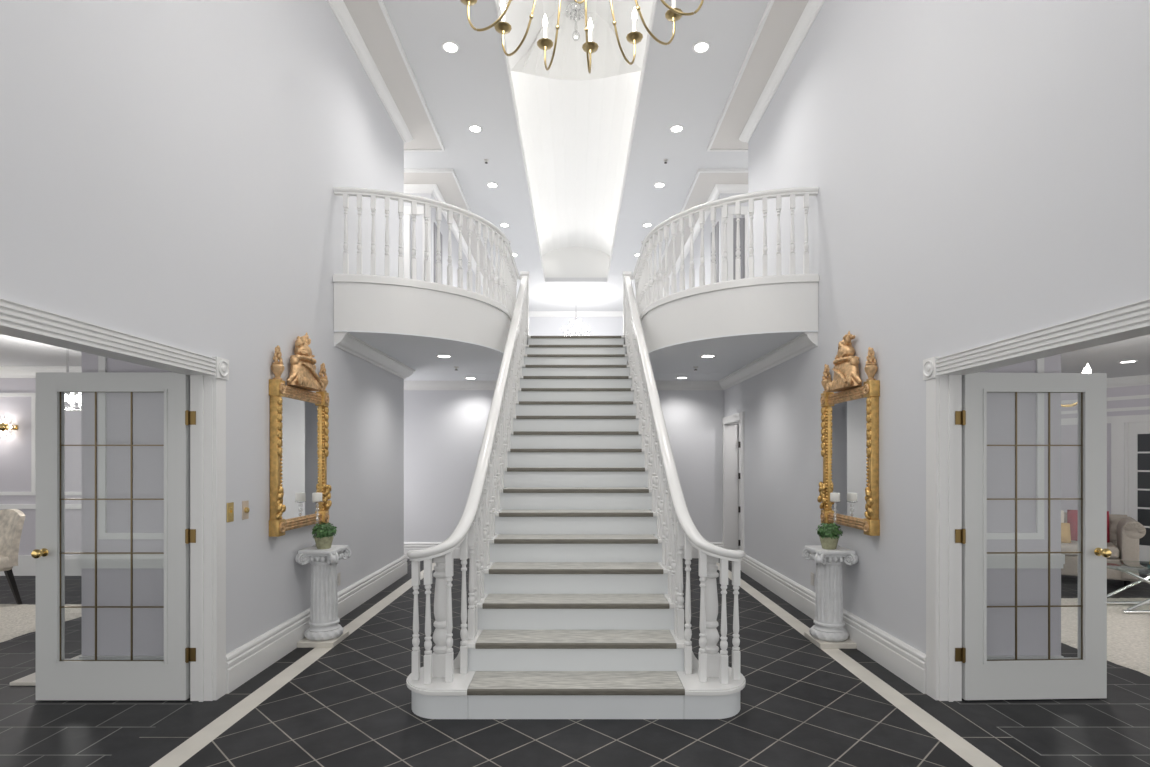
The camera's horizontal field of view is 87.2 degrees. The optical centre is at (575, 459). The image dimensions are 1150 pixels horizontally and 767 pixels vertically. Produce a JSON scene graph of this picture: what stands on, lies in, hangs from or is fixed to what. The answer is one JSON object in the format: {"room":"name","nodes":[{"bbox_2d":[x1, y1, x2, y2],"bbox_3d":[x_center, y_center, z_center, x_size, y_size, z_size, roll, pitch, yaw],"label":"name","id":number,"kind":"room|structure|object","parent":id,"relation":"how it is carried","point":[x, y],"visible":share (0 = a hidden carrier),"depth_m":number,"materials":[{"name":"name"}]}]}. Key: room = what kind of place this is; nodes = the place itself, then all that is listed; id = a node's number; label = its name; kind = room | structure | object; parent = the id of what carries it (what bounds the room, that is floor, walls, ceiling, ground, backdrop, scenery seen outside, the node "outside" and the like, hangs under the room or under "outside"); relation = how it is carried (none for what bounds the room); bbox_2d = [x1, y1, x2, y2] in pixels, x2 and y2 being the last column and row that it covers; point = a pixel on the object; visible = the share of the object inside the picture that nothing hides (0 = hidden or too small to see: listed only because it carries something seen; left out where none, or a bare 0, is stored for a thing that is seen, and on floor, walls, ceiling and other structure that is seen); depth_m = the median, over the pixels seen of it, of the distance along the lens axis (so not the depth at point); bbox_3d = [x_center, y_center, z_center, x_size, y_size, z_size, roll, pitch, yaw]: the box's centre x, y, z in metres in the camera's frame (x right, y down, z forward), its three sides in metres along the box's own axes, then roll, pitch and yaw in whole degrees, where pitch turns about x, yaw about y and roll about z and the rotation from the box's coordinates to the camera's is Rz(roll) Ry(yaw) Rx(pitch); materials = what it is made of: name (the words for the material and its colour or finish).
{"room":"entrance foyer","nodes":[
{"label":"entrance foyer","id":0,"kind":"room"},
{"bbox_2d":[0,378,81,554],"bbox_3d":[-7.080,0.150,7.850,7.840,2.680,0.100,0,0,0],"label":"wall","id":1,"kind":"structure","parent":0,"point":[15,448],"depth_m":7.80,"materials":[{"name":"grey paint"}]},
{"bbox_2d":[0,420,17,434],"bbox_3d":[-7.410,-0.420,7.723,0.545,0.309,0.155,0,0,0],"label":"wall sconce","id":2,"kind":"object","parent":1,"relation":"attached to","point":[3,426],"visible":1,"depth_m":7.71,"materials":[{"name":"gold metal"}]},
{"bbox_2d":[0,366,81,575],"bbox_3d":[-7.080,0.150,7.740,7.840,2.680,0.120,0,0,0],"label":"trim","id":3,"kind":"structure","parent":1,"relation":"attached to","point":[26,566],"depth_m":7.78,"materials":[{"name":"white wood"}]},
{"bbox_2d":[0,334,81,365],"bbox_3d":[-6.700,-1.250,3.100,8.600,0.120,9.400,0,0,0],"label":"ceiling","id":4,"kind":"structure","parent":0,"point":[14,351],"depth_m":6.81,"materials":[{"name":"white paint"}]},
{"bbox_2d":[65,349,81,410],"bbox_3d":[-5.050,-0.847,6.000,0.430,0.687,0.428,0,0,0],"label":"crystal chandelier","id":5,"kind":"object","parent":4,"relation":"hanging from","point":[78,398],"visible":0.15,"depth_m":5.99,"materials":[{"name":"silver metal"}]},
{"bbox_2d":[82,352,170,655],"bbox_3d":[-2.780,0.150,5.830,0.760,2.680,3.940,0,0,0],"label":"wall","id":6,"kind":"structure","parent":0,"point":[113,584],"depth_m":3.86,"materials":[{"name":"grey paint"}]},
{"bbox_2d":[78,356,163,658],"bbox_3d":[-2.801,0.255,5.765,0.762,2.470,3.870,0,0,0],"label":"trim","id":7,"kind":"structure","parent":6,"relation":"attached to","point":[84,560],"depth_m":3.85,"materials":[{"name":"white wood"}]},
{"bbox_2d":[0,0,403,653],"bbox_3d":[-2.325,-1.395,3.145,0.150,5.770,9.490,0,0,0],"label":"wall","id":8,"kind":"structure","parent":0,"point":[170,170],"depth_m":3.94,"materials":[{"name":"white paint"}]},
{"bbox_2d":[31,372,195,699],"bbox_3d":[-2.841,0.471,3.745,0.983,2.022,0.190,0,0,0],"label":"door","id":9,"kind":"structure","parent":8,"relation":"in","point":[58,677],"depth_m":3.73,"materials":[{"name":"white paint"}]},
{"bbox_2d":[0,298,228,701],"bbox_3d":[-2.304,0.425,1.133,0.193,2.130,5.465,0,0,0],"label":"trim","id":10,"kind":"structure","parent":8,"relation":"attached to","point":[208,375],"depth_m":3.73,"materials":[{"name":"white wood"}]},
{"bbox_2d":[227,502,233,521],"bbox_3d":[-2.241,0.340,3.925,0.018,0.125,0.075,0,0,0],"label":"light switch","id":11,"kind":"object","parent":8,"relation":"attached to","point":[230,506],"visible":1,"depth_m":3.92,"materials":[{"name":"gold metal"}]},
{"bbox_2d":[242,501,248,519],"bbox_3d":[-2.237,0.340,4.105,0.025,0.125,0.075,0,0,0],"label":"light switch","id":12,"kind":"object","parent":8,"relation":"attached to","point":[245,504],"visible":1,"depth_m":4.09,"materials":[{"name":"beige"}]},
{"bbox_2d":[269,332,331,536],"bbox_3d":[-2.196,-0.240,4.871,0.178,1.600,0.954,0,0,0],"label":"wall mirror","id":13,"kind":"object","parent":8,"relation":"attached to","point":[299,417],"visible":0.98,"depth_m":4.79,"materials":[{"name":"gold glass"}]},
{"bbox_2d":[281,397,319,519],"bbox_3d":[-2.232,-0.010,4.870,0.035,1.000,0.760,0,0,0],"label":"mirror glass","id":14,"kind":"object","parent":13,"relation":"attached to","point":[301,415],"depth_m":4.86,"materials":[{"name":"white"}]},
{"bbox_2d":[226,555,406,693],"bbox_3d":[-4.107,1.370,5.893,3.785,0.240,4.085,0,0,0],"label":"baseboard","id":15,"kind":"structure","parent":8,"relation":"attached to","point":[245,662],"depth_m":4.63,"materials":[{"name":"white wood"}]},
{"bbox_2d":[337,572,340,585],"bbox_3d":[-2.245,1.130,5.720,0.009,0.120,0.075,0,0,0],"label":"power outlet","id":16,"kind":"object","parent":8,"relation":"attached to","point":[338,574],"visible":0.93,"depth_m":5.72,"materials":[{"name":"grey plastic"}]},
{"bbox_2d":[0,558,433,766],"bbox_3d":[-6.535,1.540,4.500,8.930,0.100,12.200,0,0,0],"label":"floor","id":17,"kind":"structure","parent":0,"point":[33,732],"depth_m":3.52,"materials":[{"name":"stone"}]},
{"bbox_2d":[0,604,81,642],"bbox_3d":[-6.150,1.478,4.710,2.922,0.020,3.044,0,0,0],"label":"shag rug","id":18,"kind":"object","parent":17,"relation":"on","point":[16,620],"visible":0.56,"depth_m":5.64,"materials":[{"name":"beige carpet"}]},
{"bbox_2d":[0,509,24,603],"bbox_3d":[-5.942,0.988,6.003,0.570,0.960,0.589,0,0,20],"label":"dining chair","id":19,"kind":"object","parent":18,"relation":"on","point":[11,520],"visible":1,"depth_m":6.10,"materials":[{"name":"fabric"}]},
{"bbox_2d":[10,654,81,685],"bbox_3d":[-3.455,1.479,4.593,0.570,0.022,1.215,0,0,0],"label":"hearth slab","id":20,"kind":"object","parent":17,"relation":"on","point":[29,680],"visible":0.18,"depth_m":4.00,"materials":[{"name":"beige stone"}]},
{"bbox_2d":[295,545,350,647],"bbox_3d":[-2.065,1.104,4.955,0.342,0.772,0.356,0,0,0],"label":"pedestal","id":21,"kind":"object","parent":17,"relation":"on","point":[324,631],"visible":1,"depth_m":4.86,"materials":[{"name":"beige stone"}]},
{"bbox_2d":[312,492,322,546],"bbox_3d":[-2.145,0.492,5.010,0.084,0.452,0.084,0,0,0],"label":"candle holder","id":22,"kind":"object","parent":21,"relation":"on","point":[317,496],"visible":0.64,"depth_m":4.98,"materials":[{"name":"clear glass"}]},
{"bbox_2d":[312,492,321,500],"bbox_3d":[-2.145,0.303,5.010,0.077,0.074,0.077,0,0,0],"label":"candle","id":23,"kind":"object","parent":22,"relation":"on","point":[317,496],"depth_m":4.98,"materials":[{"name":"white wax"}]},
{"bbox_2d":[310,522,336,548],"bbox_3d":[-2.044,0.612,4.900,0.192,0.213,0.202,0,0,0],"label":"potted plant","id":24,"kind":"object","parent":21,"relation":"on","point":[324,535],"visible":1,"depth_m":4.85,"materials":[{"name":"green plant"}]},
{"bbox_2d":[404,193,482,294],"bbox_3d":[-4.125,-2.993,12.675,3.750,2.575,9.850,0,0,0],"label":"wall","id":25,"kind":"structure","parent":0,"point":[444,227],"depth_m":9.67,"materials":[{"name":"white paint"}]},
{"bbox_2d":[333,276,511,372],"bbox_3d":[-1.504,-1.448,6.941,1.485,0.515,2.718,0,0,0],"label":"balcony","id":26,"kind":"object","parent":25,"relation":"attached to","point":[412,323],"visible":0.91,"depth_m":5.95,"materials":[{"name":"white paint"}]},
{"bbox_2d":[333,187,519,315],"bbox_3d":[-1.195,-2.122,6.762,0.831,0.834,3.057,0,0,28],"label":"balcony railing","id":27,"kind":"object","parent":26,"relation":"on","point":[503,292],"visible":0.91,"depth_m":5.93,"materials":[{"name":"white wood"}]},
{"bbox_2d":[436,355,451,357],"bbox_3d":[-1.510,-1.186,6.910,0.184,0.008,0.184,0,0,0],"label":"recessed light","id":28,"kind":"object","parent":26,"relation":"attached to","point":[439,356],"visible":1,"depth_m":6.92,"materials":[{"name":"white"}]},
{"bbox_2d":[434,222,441,283],"bbox_3d":[-2.243,-2.732,9.825,0.015,2.055,0.550,0,0,0],"label":"door","id":29,"kind":"structure","parent":25,"relation":"in","point":[435,225],"depth_m":9.61,"materials":[{"name":"grey wood"}]},
{"bbox_2d":[343,0,808,286],"bbox_3d":[0.000,-4.265,7.950,11.800,0.030,19.100,0,0,0],"label":"trim","id":30,"kind":"structure","parent":25,"relation":"attached to","point":[368,17],"depth_m":7.02,"materials":[{"name":"white wood"}]},
{"bbox_2d":[327,0,824,316],"bbox_3d":[0.000,-4.215,7.950,11.800,0.130,19.100,0,0,0],"label":"trim","id":31,"kind":"structure","parent":25,"relation":"attached to","point":[338,7],"depth_m":7.07,"materials":[{"name":"white wood"}]},
{"bbox_2d":[377,0,774,276],"bbox_3d":[0.000,-4.258,7.950,11.800,0.045,19.100,0,0,0],"label":"trim","id":32,"kind":"structure","parent":25,"relation":"attached to","point":[381,3],"depth_m":7.58,"materials":[{"name":"white"}]},
{"bbox_2d":[404,390,723,541],"bbox_3d":[0.000,0.150,9.240,12.000,2.680,0.120,0,0,0],"label":"wall","id":33,"kind":"structure","parent":0,"point":[444,430],"depth_m":9.18,"materials":[{"name":"white paint"}]},
{"bbox_2d":[404,542,722,557],"bbox_3d":[-1.875,1.370,9.162,8.250,0.240,0.035,0,0,0],"label":"baseboard","id":34,"kind":"structure","parent":33,"relation":"attached to","point":[408,546],"depth_m":9.15,"materials":[{"name":"white wood"}]},
{"bbox_2d":[334,332,817,389],"bbox_3d":[-1.875,-1.125,7.400,8.250,0.130,3.560,0,0,0],"label":"trim","id":35,"kind":"structure","parent":33,"relation":"attached to","point":[345,341],"depth_m":7.17,"materials":[{"name":"white paint"}]},
{"bbox_2d":[404,373,730,380],"bbox_3d":[0.000,-1.448,12.745,12.000,0.515,9.710,0,0,0],"label":"ceiling","id":36,"kind":"structure","parent":0,"point":[415,376],"depth_m":8.61,"materials":[{"name":"white paint"}]},
{"bbox_2d":[179,558,972,766],"bbox_3d":[0.000,1.540,3.850,3.860,0.100,10.900,0,0,0],"label":"floor","id":37,"kind":"structure","parent":0,"point":[352,706],"depth_m":3.38,"materials":[{"name":"stone"}]},
{"bbox_2d":[150,563,435,766],"bbox_3d":[-2.000,1.540,3.800,0.140,0.101,10.800,0,0,0],"label":"trim","id":38,"kind":"structure","parent":37,"relation":"in","point":[191,746],"depth_m":3.77,"materials":[{"name":"beige stone"}]},
{"bbox_2d":[406,336,745,718],"bbox_3d":[0.000,-0.108,5.919,2.050,3.196,4.958,0,0,0],"label":"staircase","id":39,"kind":"structure","parent":37,"relation":"on","point":[576,610],"depth_m":4.32,"materials":[{"name":"white"}]},
{"bbox_2d":[407,271,529,683],"bbox_3d":[-0.816,-0.629,5.930,0.390,3.876,4.839,0,0,0],"label":"stair railing","id":40,"kind":"object","parent":39,"relation":"on","point":[475,528],"visible":0.98,"depth_m":3.92,"materials":[{"name":"white wood"}]},
{"bbox_2d":[622,271,744,683],"bbox_3d":[0.816,-0.629,5.930,0.390,3.876,4.839,0,0,0],"label":"stair railing","id":41,"kind":"object","parent":39,"relation":"on","point":[676,528],"visible":0.99,"depth_m":3.92,"materials":[{"name":"white wood"}]},
{"bbox_2d":[716,563,1001,766],"bbox_3d":[2.000,1.540,3.800,0.140,0.101,10.800,0,0,0],"label":"trim","id":42,"kind":"structure","parent":37,"relation":"in","point":[960,746],"depth_m":3.77,"materials":[{"name":"beige stone"}]},
{"bbox_2d":[383,0,768,310],"bbox_3d":[0.000,-4.330,8.000,12.000,0.100,19.200,0,0,0],"label":"ceiling","id":43,"kind":"structure","parent":0,"point":[464,88],"depth_m":7.53,"materials":[{"name":"white paint"}]},
{"bbox_2d":[442,41,459,53],"bbox_3d":[-1.300,-4.276,6.260,0.184,0.008,0.184,0,0,0],"label":"recessed light","id":44,"kind":"object","parent":43,"relation":"in","point":[452,47],"visible":1,"depth_m":6.26,"materials":[{"name":"white"}]},
{"bbox_2d":[468,125,482,132],"bbox_3d":[-1.300,-4.276,7.800,0.184,0.008,0.184,0,0,0],"label":"recessed light","id":45,"kind":"object","parent":43,"relation":"in","point":[473,128],"visible":1,"depth_m":7.79,"materials":[{"name":"white"}]},
{"bbox_2d":[487,182,497,187],"bbox_3d":[-1.300,-4.276,9.400,0.184,0.008,0.184,0,0,0],"label":"recessed light","id":46,"kind":"object","parent":43,"relation":"in","point":[490,184],"visible":1,"depth_m":9.40,"materials":[{"name":"white"}]},
{"bbox_2d":[460,0,535,55],"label":"chandelier","id":47,"kind":"object","parent":43,"relation":"hanging from","point":[502,27],"depth_m":3.74,"materials":[{"name":"gold metal"}]},
{"bbox_2d":[500,223,509,226],"bbox_3d":[-1.300,-4.276,11.000,0.184,0.008,0.184,0,0,0],"label":"recessed light","id":48,"kind":"object","parent":43,"relation":"in","point":[501,224],"visible":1,"depth_m":11.01,"materials":[{"name":"white"}]},
{"bbox_2d":[495,0,656,281],"bbox_3d":[0.000,-4.344,8.500,1.512,0.152,12.000,0,0,0],"label":"trim","id":49,"kind":"structure","parent":43,"relation":"attached to","point":[496,1],"depth_m":7.68,"materials":[{"name":"white"}]},
{"bbox_2d":[562,294,589,335],"bbox_3d":[0.000,-3.707,15.600,0.702,1.147,0.702,0,0,0],"label":"crystal chandelier","id":50,"kind":"object","parent":43,"relation":"hanging from","point":[575,326],"visible":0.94,"depth_m":15.57,"materials":[{"name":"glass"}]},
{"bbox_2d":[499,0,652,277],"bbox_3d":[0.000,-5.080,8.500,2.000,1.400,12.000,0,0,0],"label":"vault","id":51,"kind":"object","parent":43,"relation":"attached to","point":[576,123],"visible":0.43,"depth_m":8.92,"materials":[{"name":"white paint"}]},
{"bbox_2d":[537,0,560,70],"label":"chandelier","id":52,"kind":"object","parent":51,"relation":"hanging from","point":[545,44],"depth_m":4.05,"materials":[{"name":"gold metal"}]},
{"bbox_2d":[566,2,584,40],"bbox_3d":[-0.002,-5.551,7.660,0.260,0.458,0.265,0,0,0],"label":"pendant","id":53,"kind":"object","parent":51,"relation":"hanging from","point":[573,9],"visible":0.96,"depth_m":7.65,"materials":[{"name":"clear glass"}]},
{"bbox_2d":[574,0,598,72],"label":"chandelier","id":54,"kind":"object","parent":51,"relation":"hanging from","point":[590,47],"depth_m":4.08,"materials":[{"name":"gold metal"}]},
{"bbox_2d":[642,223,651,226],"bbox_3d":[1.300,-4.276,11.000,0.184,0.008,0.184,0,0,0],"label":"recessed light","id":55,"kind":"object","parent":43,"relation":"in","point":[645,224],"visible":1,"depth_m":11.01,"materials":[{"name":"white glass"}]},
{"bbox_2d":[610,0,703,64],"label":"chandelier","id":56,"kind":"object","parent":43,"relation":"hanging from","point":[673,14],"depth_m":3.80,"materials":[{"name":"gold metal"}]},
{"bbox_2d":[654,182,664,187],"bbox_3d":[1.300,-4.276,9.400,0.184,0.008,0.184,0,0,0],"label":"recessed light","id":57,"kind":"object","parent":43,"relation":"in","point":[659,184],"visible":1,"depth_m":9.40,"materials":[{"name":"white"}]},
{"bbox_2d":[669,125,683,132],"bbox_3d":[1.300,-4.276,7.800,0.184,0.008,0.184,0,0,0],"label":"recessed light","id":58,"kind":"object","parent":43,"relation":"in","point":[675,128],"visible":1,"depth_m":7.79,"materials":[{"name":"white"}]},
{"bbox_2d":[692,41,709,53],"bbox_3d":[1.300,-4.276,6.260,0.184,0.008,0.184,0,0,0],"label":"recessed light","id":59,"kind":"object","parent":43,"relation":"in","point":[699,47],"visible":1,"depth_m":6.26,"materials":[{"name":"white"}]},
{"bbox_2d":[529,317,622,335],"bbox_3d":[0.000,-2.993,17.550,4.800,2.575,0.100,0,0,0],"label":"wall","id":60,"kind":"structure","parent":0,"point":[538,326],"depth_m":17.50,"materials":[{"name":"white paint"}]},
{"bbox_2d":[669,193,747,294],"bbox_3d":[4.125,-2.993,12.675,3.750,2.575,9.850,0,0,0],"label":"wall","id":61,"kind":"structure","parent":0,"point":[707,227],"depth_m":10.41,"materials":[{"name":"white paint"}]},
{"bbox_2d":[404,206,747,281],"bbox_3d":[0.000,-2.817,9.380,5.500,2.225,0.040,0,0,0],"label":"trim","id":62,"kind":"structure","parent":61,"relation":"attached to","point":[407,209],"depth_m":9.37,"materials":[{"name":"white wood"}]},
{"bbox_2d":[711,221,718,282],"bbox_3d":[2.243,-2.732,9.770,0.015,2.055,0.500,0,0,0],"label":"door","id":63,"kind":"structure","parent":61,"relation":"in","point":[717,224],"depth_m":9.54,"materials":[{"name":"grey wood"}]},
{"bbox_2d":[640,276,818,372],"bbox_3d":[1.504,-1.448,6.941,1.485,0.515,2.718,0,0,0],"label":"balcony","id":64,"kind":"object","parent":61,"relation":"attached to","point":[739,323],"visible":0.86,"depth_m":5.95,"materials":[{"name":"white paint"}]},
{"bbox_2d":[700,355,715,357],"bbox_3d":[1.510,-1.186,6.910,0.184,0.008,0.184,0,0,0],"label":"recessed light","id":65,"kind":"object","parent":64,"relation":"attached to","point":[701,356],"visible":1,"depth_m":6.92,"materials":[{"name":"white"}]},
{"bbox_2d":[632,187,818,315],"bbox_3d":[1.195,-2.122,6.762,0.831,0.834,3.057,0,0,-28],"label":"balcony railing","id":66,"kind":"object","parent":64,"relation":"on","point":[648,292],"visible":0.92,"depth_m":5.93,"materials":[{"name":"white wood"}]},
{"bbox_2d":[733,218,744,279],"bbox_3d":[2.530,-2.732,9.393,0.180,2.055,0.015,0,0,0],"label":"door","id":67,"kind":"structure","parent":61,"relation":"in","point":[742,220],"depth_m":9.39,"materials":[{"name":"grey wood"}]},
{"bbox_2d":[738,354,1060,655],"bbox_3d":[3.000,0.150,7.130,1.200,2.680,6.540,0,0,0],"label":"wall","id":68,"kind":"structure","parent":0,"point":[1032,583],"depth_m":3.86,"materials":[{"name":"grey paint"}]},
{"bbox_2d":[977,358,1064,657],"bbox_3d":[2.771,0.255,5.765,0.702,2.470,3.870,0,0,0],"label":"trim","id":69,"kind":"structure","parent":68,"relation":"attached to","point":[993,560],"depth_m":3.85,"materials":[{"name":"white wood"}]},
{"bbox_2d":[718,558,1149,766],"bbox_3d":[6.535,1.540,4.500,8.930,0.100,12.200,0,0,0],"label":"floor","id":70,"kind":"structure","parent":0,"point":[1113,730],"depth_m":3.48,"materials":[{"name":"tile"}]},
{"bbox_2d":[802,545,857,648],"bbox_3d":[2.065,1.104,4.930,0.342,0.772,0.356,0,0,0],"label":"pedestal","id":71,"kind":"object","parent":70,"relation":"on","point":[828,631],"visible":1,"depth_m":4.84,"materials":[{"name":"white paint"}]},
{"bbox_2d":[816,523,842,549],"bbox_3d":[2.046,0.612,4.881,0.202,0.213,0.192,0,0,27],"label":"potted plant","id":72,"kind":"object","parent":71,"relation":"on","point":[829,534],"visible":1,"depth_m":4.83,"materials":[{"name":"green plant"}]},
{"bbox_2d":[830,493,839,546],"bbox_3d":[2.145,0.492,5.000,0.084,0.452,0.084,0,0,0],"label":"candle holder","id":73,"kind":"object","parent":71,"relation":"on","point":[833,496],"visible":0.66,"depth_m":4.97,"materials":[{"name":"white"}]},
{"bbox_2d":[830,493,839,500],"bbox_3d":[2.145,0.303,5.000,0.077,0.074,0.077,0,0,0],"label":"candle","id":74,"kind":"object","parent":73,"relation":"on","point":[833,496],"depth_m":4.97,"materials":[{"name":"white wax"}]},
{"bbox_2d":[1061,512,1145,588],"bbox_3d":[6.049,1.085,7.678,1.670,0.810,0.920,0,0,38],"label":"sofa","id":75,"kind":"object","parent":70,"relation":"on","point":[1125,532],"visible":0.21,"depth_m":7.01,"materials":[{"name":"beige fabric"}]},
{"bbox_2d":[1061,510,1063,522],"bbox_3d":[5.977,0.827,7.720,0.400,0.376,0.212,0,0,41],"label":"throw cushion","id":76,"kind":"object","parent":75,"relation":"on","point":[1062,511],"visible":0.02,"depth_m":7.62,"materials":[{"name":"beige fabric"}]},
{"bbox_2d":[1061,523,1070,542],"bbox_3d":[5.928,0.895,7.443,0.260,0.240,0.188,0,0,32],"label":"throw cushion","id":77,"kind":"object","parent":75,"relation":"on","point":[1065,527],"visible":0.42,"depth_m":7.35,"materials":[{"name":"brown fabric"}]},
{"bbox_2d":[1067,510,1109,542],"bbox_3d":[6.389,0.824,7.538,0.400,0.382,0.203,0,0,38],"label":"throw cushion","id":78,"kind":"object","parent":75,"relation":"on","point":[1072,515],"visible":0.28,"depth_m":7.57,"materials":[{"name":"red fabric"}]},
{"bbox_2d":[1061,540,1119,558],"bbox_3d":[5.993,1.080,7.607,1.230,0.140,0.700,0,0,38],"label":"seat cushion","id":79,"kind":"object","parent":75,"relation":"on","point":[1114,545],"depth_m":7.22,"materials":[{"name":"beige fabric"}]},
{"bbox_2d":[1061,598,1149,675],"bbox_3d":[5.675,1.478,4.750,3.474,0.020,3.523,0,0,0],"label":"shag rug","id":80,"kind":"object","parent":70,"relation":"on","point":[1128,635],"visible":0.37,"depth_m":5.15,"materials":[{"name":"beige carpet"}]},
{"bbox_2d":[1107,560,1149,613],"bbox_3d":[5.780,1.268,5.950,1.120,0.400,0.950,0,0,0],"label":"coffee table","id":81,"kind":"object","parent":80,"relation":"on","point":[1140,567],"visible":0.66,"depth_m":6.12,"materials":[{"name":"silver glass"}]},
{"bbox_2d":[724,0,1149,653],"bbox_3d":[2.340,-1.395,3.800,0.180,5.770,10.800,0,0,0],"label":"wall","id":82,"kind":"structure","parent":0,"point":[980,169],"depth_m":3.94,"materials":[{"name":"white paint"}]},
{"bbox_2d":[722,412,744,570],"bbox_3d":[2.330,0.425,8.610,0.220,2.130,1.120,0,0,0],"label":"trim","id":83,"kind":"structure","parent":82,"relation":"attached to","point":[730,423],"depth_m":9.07,"materials":[{"name":"white wood"}]},
{"bbox_2d":[738,425,739,549],"bbox_3d":[2.815,0.475,9.055,0.770,2.010,0.050,0,0,0],"label":"door","id":84,"kind":"structure","parent":82,"relation":"in","point":[739,425],"depth_m":9.04,"materials":[{"name":"white wood"}]},
{"bbox_2d":[811,572,813,585],"bbox_3d":[2.245,1.130,5.740,0.009,0.120,0.075,0,0,0],"label":"power outlet","id":85,"kind":"object","parent":82,"relation":"attached to","point":[812,574],"visible":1,"depth_m":5.73,"materials":[{"name":"grey plastic"}]},
{"bbox_2d":[742,554,925,693],"bbox_3d":[2.232,1.370,5.960,0.035,0.240,4.220,0,0,0],"label":"baseboard","id":86,"kind":"structure","parent":82,"relation":"attached to","point":[906,662],"depth_m":4.65,"materials":[{"name":"white wood"}]},
{"bbox_2d":[817,331,879,535],"bbox_3d":[2.196,-0.240,4.919,0.178,1.600,0.954,0,0,0],"label":"wall mirror","id":87,"kind":"object","parent":82,"relation":"attached to","point":[850,416],"visible":1,"depth_m":4.83,"materials":[{"name":"gold metal"}]},
{"bbox_2d":[829,398,867,518],"bbox_3d":[2.232,-0.010,4.920,0.035,1.000,0.760,0,0,0],"label":"mirror glass","id":88,"kind":"object","parent":87,"relation":"attached to","point":[847,416],"depth_m":4.91,"materials":[{"name":"white"}]},
{"bbox_2d":[955,372,1111,699],"bbox_3d":[2.821,0.471,3.760,0.958,2.022,0.190,0,0,-2],"label":"door","id":89,"kind":"structure","parent":82,"relation":"in","point":[1084,676],"depth_m":3.74,"materials":[{"name":"white paint"}]},
{"bbox_2d":[923,299,1149,701],"bbox_3d":[2.304,0.425,1.133,0.193,2.130,5.465,0,0,0],"label":"trim","id":90,"kind":"structure","parent":82,"relation":"attached to","point":[942,375],"depth_m":3.73,"materials":[{"name":"white wood"}]},
{"bbox_2d":[1061,385,1149,513],"bbox_3d":[7.773,0.150,9.076,0.100,2.680,6.400,0,0,-31],"label":"wall","id":91,"kind":"structure","parent":0,"point":[1069,433],"depth_m":9.21,"materials":[{"name":"grey paint"}]},
{"bbox_2d":[1061,374,1149,516],"bbox_3d":[7.686,0.150,9.024,0.138,2.680,6.400,0,0,-31],"label":"trim","id":92,"kind":"structure","parent":91,"relation":"attached to","point":[1119,424],"depth_m":8.73,"materials":[{"name":"white"}]},
{"bbox_2d":[1129,422,1149,561],"bbox_3d":[8.176,0.473,8.391,0.040,2.026,0.817,0,0,-31],"label":"door","id":93,"kind":"structure","parent":91,"relation":"in","point":[1139,432],"depth_m":8.60,"materials":[{"name":"white wood"}]},
{"bbox_2d":[1061,335,1149,377],"bbox_3d":[6.700,-1.250,4.450,8.600,0.120,12.100,0,0,0],"label":"ceiling","id":94,"kind":"structure","parent":0,"point":[1105,358],"depth_m":7.08,"materials":[{"name":"white paint"}]},
{"bbox_2d":[1061,364,1090,406],"bbox_3d":[4.386,-0.830,5.500,0.548,0.720,0.574,0,0,0],"label":"chandelier","id":95,"kind":"object","parent":94,"relation":"hanging from","point":[1087,369],"visible":0.08,"depth_m":5.33,"materials":[{"name":"gold metal"}]},
{"bbox_2d":[1118,360,1137,362],"bbox_3d":[6.670,-1.186,7.300,0.184,0.008,0.184,0,0,0],"label":"recessed light","id":96,"kind":"object","parent":94,"relation":"in","point":[1129,361],"visible":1,"depth_m":7.27,"materials":[{"name":"white"}]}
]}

